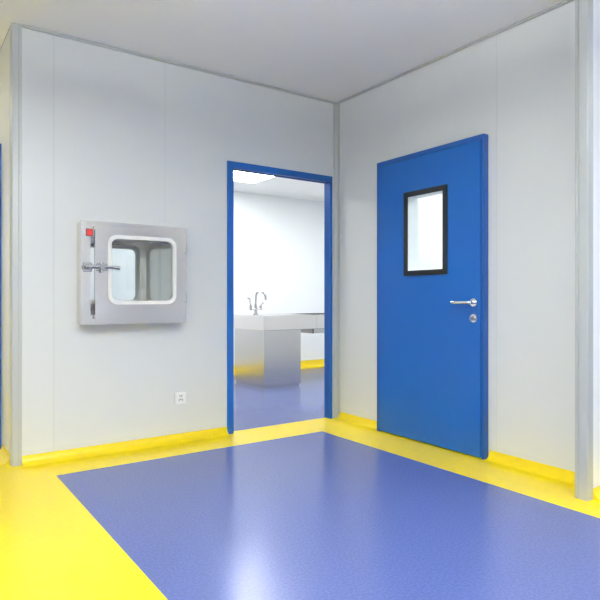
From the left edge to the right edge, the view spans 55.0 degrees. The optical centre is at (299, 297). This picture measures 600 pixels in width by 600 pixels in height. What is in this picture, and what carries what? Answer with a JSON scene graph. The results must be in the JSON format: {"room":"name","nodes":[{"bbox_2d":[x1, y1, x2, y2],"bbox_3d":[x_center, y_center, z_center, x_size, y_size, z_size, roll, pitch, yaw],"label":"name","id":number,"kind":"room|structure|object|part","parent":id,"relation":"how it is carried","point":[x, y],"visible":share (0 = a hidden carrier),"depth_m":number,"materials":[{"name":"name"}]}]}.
{"room":"clean room","nodes":[
{"label":"clean room","id":0,"kind":"room"},
{"bbox_2d":[0,29,9,453],"bbox_3d":[-2.718,-0.335,4.967,0.055,2.790,3.145,0,0,-35],"label":"wall","id":1,"kind":"structure","parent":0,"point":[5,50],"depth_m":3.84,"materials":[{"name":"white paint"}]},
{"bbox_2d":[0,143,0,449],"bbox_3d":[-2.370,-0.005,4.396,0.030,2.130,1.000,0,0,-35],"label":"frame","id":2,"kind":"object","parent":1,"relation":"attached to","point":[0,143],"visible":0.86,"depth_m":3.99,"materials":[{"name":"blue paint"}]},
{"bbox_2d":[0,444,9,465],"bbox_3d":[-1.963,1.031,3.793,0.055,0.058,0.335,0,0,-35],"label":"baseboard","id":3,"kind":"structure","parent":1,"relation":"attached to","point":[4,454],"depth_m":3.75,"materials":[{"name":"yellow plastic"}]},
{"bbox_2d":[91,191,323,360],"bbox_3d":[-2.730,-0.335,6.915,9.060,2.790,0.060,0,0,-35],"label":"wall","id":4,"kind":"structure","parent":0,"point":[279,241],"depth_m":8.54,"materials":[{"name":"white paint"}]},
{"bbox_2d":[301,359,323,367],"bbox_3d":[-1.308,1.010,7.840,5.550,0.100,0.055,0,0,-35],"label":"baseboard","id":5,"kind":"structure","parent":4,"relation":"attached to","point":[319,362],"depth_m":8.90,"materials":[{"name":"yellow plastic"}]},
{"bbox_2d":[22,27,441,455],"bbox_3d":[0.494,-0.335,5.266,5.550,2.790,0.060,0,0,-35],"label":"wall","id":6,"kind":"structure","parent":0,"point":[109,135],"depth_m":4.06,"materials":[{"name":"white paint"}]},
{"bbox_2d":[10,23,21,466],"bbox_3d":[-1.804,-0.335,3.655,0.062,2.790,0.066,0,0,-35],"label":"trim","id":7,"kind":"structure","parent":6,"relation":"attached to","point":[15,29],"depth_m":3.63,"materials":[{"name":"silver metal"}]},
{"bbox_2d":[22,427,229,466],"bbox_3d":[-1.150,1.031,4.044,1.455,0.058,0.055,0,0,-35],"label":"baseboard","id":8,"kind":"structure","parent":6,"relation":"attached to","point":[104,449],"depth_m":3.99,"materials":[{"name":"yellow plastic"}]},
{"bbox_2d":[77,220,186,324],"bbox_3d":[-1.318,-0.165,4.230,0.735,0.684,0.828,0,0,-35],"label":"box","id":9,"kind":"object","parent":6,"relation":"attached to","point":[160,252],"visible":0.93,"depth_m":3.98,"materials":[{"name":"silver metal"}]},
{"bbox_3d":[-1.339,-0.202,3.773,0.148,0.060,0.030,0,0,-17],"label":"latch plate","id":10,"kind":"part","parent":9,"relation":"part of","materials":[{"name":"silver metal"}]},
{"bbox_3d":[-1.295,-0.199,3.781,0.217,0.066,0.066,0,0,-35],"label":"latch handle","id":11,"kind":"part","parent":9,"relation":"part of","materials":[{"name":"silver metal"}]},
{"bbox_3d":[-1.542,-0.165,4.552,0.675,0.620,0.024,0,0,-35],"label":"door panel","id":12,"kind":"part","parent":9,"relation":"part of","materials":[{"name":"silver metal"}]},
{"bbox_2d":[175,392,185,404],"bbox_3d":[-0.884,0.741,4.256,0.085,0.086,0.013,0,0,-35],"label":"power outlet","id":13,"kind":"object","parent":6,"relation":"attached to","point":[180,397],"visible":1,"depth_m":4.25,"materials":[{"name":"white plastic"}]},
{"bbox_2d":[227,161,331,433],"bbox_3d":[-0.162,-0.004,4.801,1.033,2.127,0.088,0,0,-35],"label":"door frame","id":14,"kind":"structure","parent":6,"relation":"in","point":[231,165],"depth_m":4.50,"materials":[{"name":"blue paint"}]},
{"bbox_2d":[234,169,328,417],"bbox_3d":[-0.163,0.013,4.806,0.997,2.095,0.060,0,0,-35],"label":"frame reveal","id":15,"kind":"object","parent":6,"relation":"attached to","point":[326,183],"visible":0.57,"depth_m":5.08,"materials":[{"name":"blue paint"}]},
{"bbox_2d":[22,0,573,103],"bbox_3d":[-0.049,-1.721,3.426,2.550,0.018,2.330,0,0,-35],"label":"trim","id":16,"kind":"structure","parent":6,"relation":"attached to","point":[566,1],"depth_m":4.09,"materials":[{"name":"silver metal"}]},
{"bbox_2d":[333,104,339,417],"bbox_3d":[0.322,-0.335,5.084,0.040,2.790,0.040,0,0,-35],"label":"trim","id":17,"kind":"structure","parent":6,"relation":"attached to","point":[336,107],"depth_m":5.09,"materials":[{"name":"silver metal"}]},
{"bbox_2d":[0,0,565,201],"bbox_3d":[0.188,-1.645,2.695,9.000,0.270,10.200,0,0,-35],"label":"ceiling","id":18,"kind":"structure","parent":0,"point":[331,50],"depth_m":3.73,"materials":[{"name":"white paint"}]},
{"bbox_2d":[235,177,273,183],"bbox_3d":[-0.923,-1.504,6.984,1.200,0.012,0.600,0,0,-35],"label":"bezel","id":19,"kind":"object","parent":18,"relation":"attached to","point":[272,177],"visible":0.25,"depth_m":7.42,"materials":[{"name":"silver metal"}]},
{"bbox_2d":[234,171,274,182],"bbox_3d":[-0.923,-1.505,6.984,1.160,0.008,0.560,0,0,-35],"label":"diffuser","id":20,"kind":"object","parent":19,"relation":"attached to","point":[238,176],"visible":0.21,"depth_m":7.18,"materials":[{"name":"white plastic"}]},
{"bbox_2d":[0,366,599,599],"bbox_3d":[0.188,1.085,2.695,9.000,0.050,10.200,0,0,-35],"label":"floor","id":21,"kind":"structure","parent":0,"point":[298,502],"depth_m":2.73,"materials":[{"name":"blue plastic"}]},
{"bbox_2d":[234,313,323,388],"bbox_3d":[0.051,0.633,7.437,1.685,0.853,0.775,0,0,-35],"label":"sink counter","id":22,"kind":"object","parent":21,"relation":"on","point":[267,347],"visible":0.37,"depth_m":6.86,"materials":[{"name":"silver metal"}]},
{"bbox_2d":[247,291,266,314],"bbox_3d":[-0.540,0.061,7.074,0.251,0.293,0.093,0,0,-24],"label":"gooseneck faucet","id":23,"kind":"object","parent":22,"relation":"on","point":[255,308],"visible":1,"depth_m":7.08,"materials":[{"name":"grey metal"}]},
{"bbox_3d":[-0.484,0.011,7.089,0.148,0.193,0.028,0,0,0],"label":"spout","id":24,"kind":"part","parent":23,"relation":"part of","materials":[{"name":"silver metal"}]},
{"bbox_2d":[340,0,574,471],"bbox_3d":[1.021,-0.335,4.173,0.060,2.790,2.335,0,0,-35],"label":"wall","id":25,"kind":"structure","parent":0,"point":[451,98],"depth_m":3.68,"materials":[{"name":"white paint"}]},
{"bbox_2d":[336,412,376,429],"bbox_3d":[0.478,1.031,4.848,0.055,0.058,0.525,0,0,-35],"label":"baseboard","id":26,"kind":"structure","parent":25,"relation":"attached to","point":[364,422],"depth_m":4.85,"materials":[{"name":"yellow plastic"}]},
{"bbox_2d":[380,140,480,457],"bbox_3d":[0.930,0.006,4.195,0.052,2.088,0.965,0,0,-35],"label":"leaf","id":27,"kind":"object","parent":25,"relation":"attached to","point":[430,348],"visible":0.93,"depth_m":4.11,"materials":[{"name":"blue paint"}]},
{"bbox_2d":[404,184,446,275],"bbox_3d":[0.955,-0.478,4.215,0.131,0.627,0.416,0,0,-35],"label":"window","id":28,"kind":"structure","parent":27,"relation":"attached to","point":[411,199],"depth_m":4.32,"materials":[{"name":"black"}]},
{"bbox_3d":[0.958,-0.478,4.217,0.122,0.587,0.380,0,0,-35],"label":"frame","id":29,"kind":"part","parent":28,"relation":"part of","materials":[{"name":"white"}]},
{"bbox_2d":[470,298,477,321],"bbox_3d":[1.138,0.083,3.812,0.047,0.161,0.056,0,0,-35],"label":"rose","id":30,"kind":"object","parent":27,"relation":"attached to","point":[474,302],"visible":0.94,"depth_m":3.81,"materials":[{"name":"silver metal"}]},
{"bbox_2d":[450,301,470,303],"bbox_3d":[1.075,0.030,3.855,0.030,0.021,0.162,0,0,-35],"label":"lever","id":31,"kind":"object","parent":30,"relation":"attached to","point":[451,302],"visible":1,"depth_m":3.84,"materials":[{"name":"silver metal"}]},
{"bbox_2d":[377,133,487,459],"bbox_3d":[0.929,-0.009,4.206,0.052,2.138,1.025,0,0,-35],"label":"frame","id":32,"kind":"object","parent":25,"relation":"attached to","point":[483,137],"visible":0.84,"depth_m":3.79,"materials":[{"name":"blue paint"}]},
{"bbox_2d":[496,35,496,451],"bbox_3d":[1.280,-0.365,3.749,0.001,2.730,0.004,0,0,-35],"label":"trim","id":33,"kind":"structure","parent":25,"relation":"attached to","point":[496,35],"depth_m":3.75,"materials":[{"name":"grey metal"}]},
{"bbox_2d":[486,450,574,484],"bbox_3d":[1.436,1.031,3.481,0.055,0.058,0.725,0,0,-35],"label":"baseboard","id":34,"kind":"structure","parent":25,"relation":"attached to","point":[567,476],"depth_m":3.52,"materials":[{"name":"yellow plastic"}]},
{"bbox_2d":[593,0,599,487],"bbox_3d":[2.819,-0.335,3.967,3.230,2.790,0.065,0,0,-35],"label":"wall","id":35,"kind":"structure","parent":0,"point":[596,3],"depth_m":3.05,"materials":[{"name":"white paint"}]},
{"bbox_2d":[575,0,592,500],"bbox_3d":[1.499,-0.335,3.044,0.052,2.790,0.073,0,0,-35],"label":"trim","id":36,"kind":"structure","parent":35,"relation":"attached to","point":[583,8],"depth_m":3.02,"materials":[{"name":"silver metal"}]},
{"bbox_2d":[593,486,599,500],"bbox_3d":[2.868,1.031,3.924,3.200,0.058,0.055,0,0,-35],"label":"baseboard","id":37,"kind":"structure","parent":35,"relation":"attached to","point":[596,491],"depth_m":3.03,"materials":[{"name":"yellow plastic"}]}
]}

